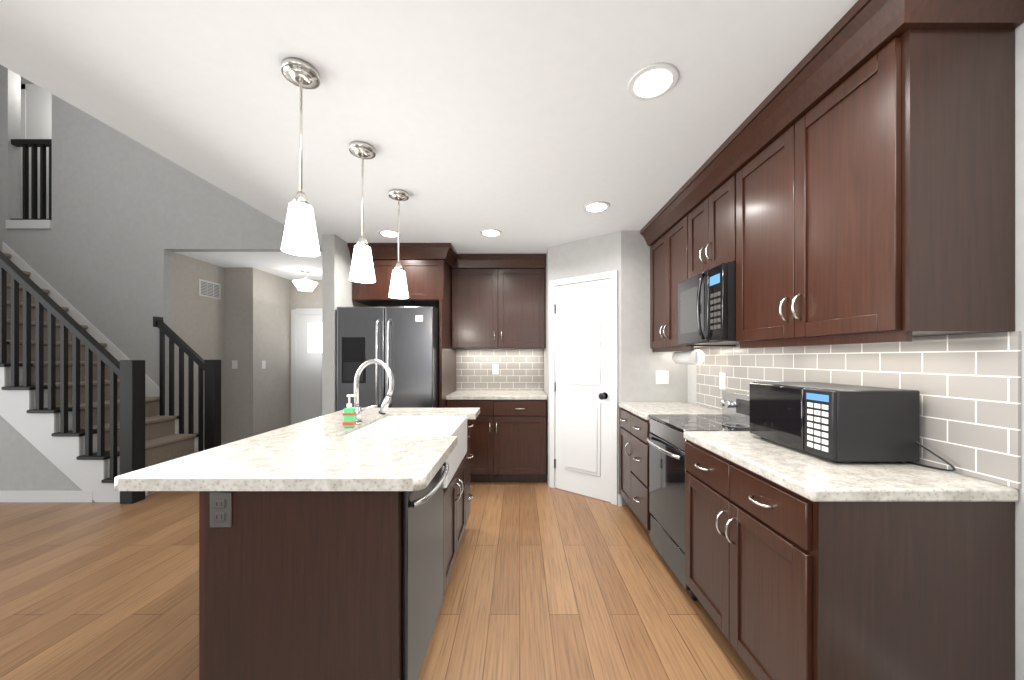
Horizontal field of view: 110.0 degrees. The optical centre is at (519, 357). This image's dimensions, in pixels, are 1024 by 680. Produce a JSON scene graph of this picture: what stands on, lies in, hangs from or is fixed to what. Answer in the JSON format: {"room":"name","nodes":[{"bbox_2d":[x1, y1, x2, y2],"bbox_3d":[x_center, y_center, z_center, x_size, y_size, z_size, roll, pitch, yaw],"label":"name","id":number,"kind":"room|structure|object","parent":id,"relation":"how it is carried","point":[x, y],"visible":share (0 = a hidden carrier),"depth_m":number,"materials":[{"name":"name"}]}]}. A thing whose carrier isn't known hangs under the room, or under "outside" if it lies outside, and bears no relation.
{"room":"kitchen","nodes":[
{"label":"kitchen","id":0,"kind":"room"},
{"bbox_2d":[21,76,33,83],"bbox_3d":[-5.560,-2.810,4.950,2.680,2.360,0.100,0,0,0],"label":"wall","id":1,"kind":"structure","parent":0,"point":[24,81],"depth_m":4.90,"materials":[{"name":"grey paint"}]},
{"bbox_2d":[0,65,321,415],"bbox_3d":[-4.295,-1.340,4.305,5.210,5.300,0.110,0,0,0],"label":"wall","id":2,"kind":"structure","parent":0,"point":[130,216],"depth_m":4.25,"materials":[{"name":"grey paint"}]},
{"bbox_2d":[203,443,621,505],"bbox_3d":[-2.706,1.260,1.670,8.388,0.100,8.540,0,0,0],"label":"baseboard","id":3,"kind":"structure","parent":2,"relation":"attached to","point":[619,500],"depth_m":3.16,"materials":[{"name":"white paint"}]},
{"bbox_2d":[173,252,232,448],"bbox_3d":[-4.275,0.010,4.795,0.110,2.600,0.870,0,0,0],"label":"wall","id":4,"kind":"structure","parent":0,"point":[203,323],"depth_m":4.78,"materials":[{"name":"grey paint"}]},
{"bbox_2d":[199,279,220,299],"bbox_3d":[-4.215,-0.930,4.880,0.011,0.220,0.340,0,0,0],"label":"air vent","id":5,"kind":"object","parent":4,"relation":"in","point":[209,289],"visible":1,"depth_m":4.87,"materials":[{"name":"white metal"}]},
{"bbox_2d":[232,360,236,368],"bbox_3d":[-4.070,0.096,5.115,0.075,0.120,0.010,0,0,0],"label":"light switch","id":6,"kind":"object","parent":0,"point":[234,364],"depth_m":5.11,"materials":[{"name":"white plastic"}]},
{"bbox_2d":[175,252,321,279],"bbox_3d":[-3.045,-1.440,5.280,2.710,0.300,1.840,0,0,0],"label":"ceiling","id":7,"kind":"structure","parent":0,"point":[285,265],"depth_m":4.79,"materials":[{"name":"white paint"}]},
{"bbox_2d":[292,270,317,291],"bbox_3d":[-3.170,-1.144,5.300,0.330,0.292,0.330,0,0,0],"label":"pendant","id":8,"kind":"object","parent":7,"relation":"hanging from","point":[305,284],"visible":1,"depth_m":5.22,"materials":[{"name":"white glass"}]},
{"bbox_2d":[241,268,288,438],"bbox_3d":[-3.865,0.010,5.520,0.110,2.600,0.800,0,0,0],"label":"wall","id":9,"kind":"structure","parent":0,"point":[245,321],"depth_m":5.33,"materials":[{"name":"grey paint"}]},
{"bbox_2d":[262,361,265,368],"bbox_3d":[-3.805,0.100,5.330,0.010,0.120,0.075,0,0,0],"label":"light switch","id":10,"kind":"object","parent":9,"relation":"attached to","point":[263,362],"depth_m":5.33,"materials":[{"name":"white plastic"}]},
{"bbox_2d":[289,280,321,424],"bbox_3d":[-2.805,0.010,5.995,2.230,2.600,0.110,0,0,0],"label":"wall","id":11,"kind":"structure","parent":0,"point":[297,299],"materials":[{"name":"grey paint"}]},
{"bbox_2d":[291,308,321,424],"bbox_3d":[-3.245,0.245,5.929,1.060,2.130,0.018,0,0,0],"label":"front door","id":12,"kind":"structure","parent":11,"relation":"in","point":[306,363],"depth_m":5.93,"materials":[{"name":"white paint"}]},
{"bbox_2d":[322,234,369,415],"bbox_3d":[-1.745,0.010,4.635,0.110,2.600,2.730,0,0,0],"label":"wall","id":13,"kind":"structure","parent":0,"point":[336,281],"depth_m":3.27,"materials":[{"name":"grey paint"}]},
{"bbox_2d":[0,479,756,679],"bbox_3d":[-2.655,1.360,2.200,8.890,0.100,10.000,0,0,0],"label":"floor","id":14,"kind":"structure","parent":0,"point":[546,582],"depth_m":1.96,"materials":[{"name":"brown wood"}]},
{"bbox_2d":[0,242,220,503],"bbox_3d":[-5.184,-0.794,3.728,3.425,4.208,1.032,0,0,0],"label":"stairs","id":15,"kind":"structure","parent":14,"relation":"on","point":[83,418],"depth_m":3.27,"materials":[{"name":"white paint"}]},
{"bbox_2d":[186,411,479,679],"bbox_3d":[-0.682,0.870,1.972,0.732,0.880,1.616,0,0,0],"label":"kitchen island","id":16,"kind":"object","parent":14,"relation":"on","point":[329,545],"depth_m":1.17,"materials":[{"name":"espresso wood"},{"name":"speckled quartz"},{"name":"black stainless steel"}]},
{"bbox_2d":[114,435,457,490],"bbox_3d":[-0.820,0.410,1.473,1.020,0.040,0.630,0,0,0],"label":"island countertop","id":17,"kind":"structure","parent":16,"relation":"on","point":[257,460],"depth_m":1.31,"materials":[{"name":"white stone"}]},
{"bbox_2d":[337,416,467,488],"bbox_3d":[-0.642,0.530,2.150,0.555,0.250,0.700,0,0,0],"label":"sink","id":18,"kind":"object","parent":17,"relation":"in","point":[380,425],"depth_m":2.45,"materials":[{"name":"white ceramic"}]},
{"bbox_2d":[262,415,385,434],"bbox_3d":[-1.131,0.410,2.150,0.398,0.040,0.724,0,0,0],"label":"island countertop","id":19,"kind":"structure","parent":16,"relation":"on","point":[325,424],"depth_m":2.01,"materials":[{"name":"white stone"}]},
{"bbox_2d":[350,359,394,424],"bbox_3d":[-0.869,0.198,2.136,0.255,0.384,0.097,0,0,0],"label":"faucet","id":20,"kind":"object","parent":19,"relation":"on","point":[384,406],"depth_m":2.11,"materials":[{"name":"silver metal"}]},
{"bbox_2d":[330,407,479,418],"bbox_3d":[-0.820,0.410,2.660,1.020,0.040,0.298,0,0,0],"label":"island countertop","id":21,"kind":"structure","parent":16,"relation":"on","point":[391,413],"depth_m":2.51,"materials":[{"name":"white stone"}]},
{"bbox_2d":[337,307,438,410],"bbox_3d":[-1.234,0.406,3.665,0.883,1.767,0.910,0,0,0],"label":"refrigerator","id":22,"kind":"object","parent":14,"relation":"on","point":[402,343],"visible":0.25,"depth_m":3.27,"materials":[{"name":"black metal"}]},
{"bbox_2d":[439,299,455,407],"bbox_3d":[-0.772,0.365,3.904,0.025,1.890,0.807,0,0,0],"label":"panel","id":23,"kind":"object","parent":14,"relation":"on","point":[447,368],"visible":0.5,"depth_m":3.67,"materials":[{"name":"brown wood"}]},
{"bbox_2d":[447,400,545,481],"bbox_3d":[-0.240,0.870,3.980,1.030,0.880,0.654,0,0,0],"label":"base cabinet","id":24,"kind":"object","parent":14,"relation":"on","point":[508,440],"visible":0.77,"depth_m":3.69,"materials":[{"name":"brown wood"}]},
{"bbox_2d":[446,390,546,399],"bbox_3d":[-0.238,0.410,3.990,1.043,0.040,0.635,0,0,0],"label":"countertop","id":25,"kind":"structure","parent":24,"relation":"on","point":[499,395],"depth_m":3.72,"materials":[{"name":"stone"}]},
{"bbox_2d":[619,408,649,531],"bbox_3d":[1.165,0.870,2.821,0.644,0.880,0.708,0,0,0],"label":"base cabinet","id":26,"kind":"object","parent":14,"relation":"on","point":[634,431],"visible":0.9,"depth_m":2.72,"materials":[{"name":"brown wood"}]},
{"bbox_2d":[647,391,749,600],"bbox_3d":[1.154,0.767,2.192,0.648,1.085,0.549,0,0,0],"label":"range","id":27,"kind":"object","parent":14,"relation":"on","point":[666,440],"visible":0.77,"depth_m":2.17,"materials":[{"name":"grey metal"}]},
{"bbox_2d":[685,440,1014,679],"bbox_3d":[1.165,0.870,1.496,0.644,0.880,0.840,0,0,0],"label":"base cabinet","id":28,"kind":"object","parent":14,"relation":"on","point":[783,583],"visible":0.98,"depth_m":1.08,"materials":[{"name":"brown wood"}]},
{"bbox_2d":[618,402,1018,501],"bbox_3d":[1.179,0.410,2.119,0.615,0.040,2.111,0,0,0],"label":"countertop","id":29,"kind":"structure","parent":28,"relation":"on","point":[812,477],"depth_m":1.21,"materials":[{"name":"stone"}]},
{"bbox_2d":[750,382,955,470],"bbox_3d":[1.297,0.254,1.488,0.324,0.272,0.583,0,0,0],"label":"microwave","id":30,"kind":"object","parent":29,"relation":"on","point":[836,423],"depth_m":1.30,"materials":[{"name":"black plastic"}]},
{"bbox_2d":[0,0,857,253],"bbox_3d":[-0.155,-1.280,0.905,3.690,0.300,7.010,0,0,0],"label":"ceiling","id":31,"kind":"structure","parent":0,"point":[529,126],"depth_m":1.54,"materials":[{"name":"white paint"}]},
{"bbox_2d":[281,57,319,256],"bbox_3d":[-0.860,-0.773,1.410,0.132,0.713,0.132,0,0,0],"label":"pendant light","id":32,"kind":"object","parent":31,"relation":"hanging from","point":[300,237],"visible":1,"depth_m":1.38,"materials":[{"name":"white glass"}]},
{"bbox_2d":[349,141,375,282],"bbox_3d":[-0.846,-0.773,1.930,0.132,0.713,0.132,0,0,0],"label":"pendant light","id":33,"kind":"object","parent":31,"relation":"hanging from","point":[362,269],"visible":1,"depth_m":1.90,"materials":[{"name":"white glass"}]},
{"bbox_2d":[378,229,400,236],"bbox_3d":[-1.180,-1.126,3.250,0.200,0.008,0.200,0,0,0],"label":"recessed light","id":34,"kind":"object","parent":31,"relation":"in","point":[388,233],"visible":0.96,"depth_m":3.23,"materials":[{"name":"white paint"}]},
{"bbox_2d":[389,189,408,298],"bbox_3d":[-0.830,-0.773,2.460,0.132,0.713,0.132,0,0,0],"label":"pendant light","id":35,"kind":"object","parent":31,"relation":"hanging from","point":[398,288],"visible":1,"depth_m":2.43,"materials":[{"name":"white glass"}]},
{"bbox_2d":[480,229,501,236],"bbox_3d":[-0.260,-1.126,3.230,0.200,0.008,0.200,0,0,0],"label":"recessed light","id":36,"kind":"object","parent":31,"relation":"in","point":[490,232],"visible":1,"depth_m":3.21,"materials":[{"name":"white paint"}]},
{"bbox_2d":[583,201,609,212],"bbox_3d":[0.575,-1.126,2.680,0.200,0.008,0.200,0,0,0],"label":"recessed light","id":37,"kind":"object","parent":31,"relation":"in","point":[596,206],"visible":1,"depth_m":2.66,"materials":[{"name":"white paint"}]},
{"bbox_2d":[627,62,678,99],"bbox_3d":[0.546,-1.126,1.470,0.200,0.008,0.200,0,0,0],"label":"recessed light","id":38,"kind":"object","parent":31,"relation":"in","point":[653,81],"visible":1,"depth_m":1.46,"materials":[{"name":"white paint"}]},
{"bbox_2d":[544,231,687,505],"bbox_3d":[0.890,0.090,3.745,1.200,2.440,1.130,0,0,0],"label":"wall","id":39,"kind":"structure","parent":0,"point":[625,255],"depth_m":3.18,"materials":[{"name":"grey paint"}]},
{"bbox_2d":[549,270,617,504],"bbox_3d":[0.588,0.265,3.411,0.573,2.090,0.456,0,0,0],"label":"pantry door","id":40,"kind":"structure","parent":39,"relation":"in","point":[583,388],"depth_m":3.38,"materials":[{"name":"white paint"}]},
{"bbox_2d":[656,371,668,383],"bbox_3d":[1.264,0.173,3.173,0.115,0.120,0.010,0,0,0],"label":"outlet","id":41,"kind":"object","parent":39,"relation":"attached to","point":[662,377],"depth_m":3.17,"materials":[{"name":"white plastic"}]},
{"bbox_2d":[688,22,1023,679],"bbox_3d":[1.565,0.090,0.905,0.150,2.440,7.010,0,0,0],"label":"wall","id":42,"kind":"structure","parent":0,"point":[1019,326],"depth_m":1.07,"materials":[{"name":"grey paint"}]},
{"bbox_2d":[648,196,723,351],"bbox_3d":[1.320,-0.604,2.789,0.335,1.048,0.772,0,0,0],"label":"upper cabinet","id":43,"kind":"object","parent":42,"relation":"attached to","point":[665,237],"depth_m":2.80,"materials":[{"name":"brown wood"}]},
{"bbox_2d":[672,350,704,364],"bbox_3d":[1.300,-0.005,2.775,0.110,0.110,0.350,0,0,0],"label":"towel holder","id":44,"kind":"object","parent":43,"relation":"attached to","point":[695,357],"visible":0.96,"depth_m":2.66,"materials":[{"name":"white paint"}]},
{"bbox_2d":[684,156,723,280],"bbox_3d":[1.320,-0.822,2.192,0.335,0.613,0.547,0,0,0],"label":"upper cabinet","id":45,"kind":"object","parent":42,"relation":"attached to","point":[703,202],"depth_m":2.21,"materials":[{"name":"brown wood"}]},
{"bbox_2d":[678,262,739,344],"bbox_3d":[1.260,-0.301,2.192,0.452,0.423,0.543,0,0,0],"label":"over-the-range microwave","id":46,"kind":"object","parent":45,"relation":"attached to","point":[706,307],"visible":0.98,"depth_m":2.07,"materials":[{"name":"black metal"}]},
{"bbox_2d":[696,331,1020,488],"bbox_3d":[1.484,0.155,2.032,0.008,0.468,1.936,0,0,0],"label":"backsplash","id":47,"kind":"structure","parent":42,"relation":"attached to","point":[968,386],"depth_m":1.26,"materials":[{"name":"tile"}]},
{"bbox_2d":[719,373,725,389],"bbox_3d":[1.475,0.169,2.610,0.009,0.120,0.075,0,0,0],"label":"outlet","id":48,"kind":"object","parent":47,"relation":"attached to","point":[722,376],"depth_m":2.60,"materials":[{"name":"white plastic"}]},
{"bbox_2d":[724,0,1023,347],"bbox_3d":[1.320,-0.604,1.529,0.335,1.048,0.905,0,0,0],"label":"upper cabinet","id":49,"kind":"object","parent":42,"relation":"attached to","point":[851,180],"depth_m":1.12,"materials":[{"name":"brown wood"}]},
{"bbox_3d":[0.345,0.090,4.385,2.290,2.440,0.150,0,0,0],"label":"wall","id":50,"kind":"structure","parent":0,"visible":0},
{"bbox_2d":[451,254,545,348],"bbox_3d":[-0.235,-0.619,4.091,1.039,1.018,0.432,0,0,0],"label":"upper cabinet","id":51,"kind":"object","parent":50,"relation":"attached to","point":[498,301],"visible":1,"depth_m":3.97,"materials":[{"name":"brown wood"}]},
{"bbox_2d":[456,349,543,389],"bbox_3d":[-0.236,0.140,4.299,1.047,0.498,0.018,0,0,0],"label":"backsplash","id":52,"kind":"structure","parent":50,"relation":"attached to","point":[499,369],"depth_m":4.30,"materials":[{"name":"tile"}]},
{"bbox_3d":[-1.300,0.090,4.385,1.000,2.440,0.150,0,0,0],"label":"wall","id":53,"kind":"structure","parent":0,"visible":0},
{"bbox_2d":[348,243,457,308],"bbox_3d":[-1.181,-0.854,3.911,1.013,0.548,0.792,0,0,0],"label":"upper cabinet","id":54,"kind":"object","parent":53,"relation":"attached to","point":[427,267],"visible":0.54,"depth_m":3.61,"materials":[{"name":"brown wood"}]},
{"bbox_3d":[-5.560,-1.480,4.630,2.680,0.300,0.540,0,0,0],"label":"floor","id":55,"kind":"structure","parent":0,"visible":0},
{"bbox_2d":[6,84,51,228],"bbox_3d":[-6.176,-2.630,4.564,1.248,2.200,0.668,0,0,0],"label":"balustrade","id":56,"kind":"object","parent":55,"relation":"on","point":[34,142],"visible":0.6,"depth_m":4.32,"materials":[{"name":"black paint"}]}
]}

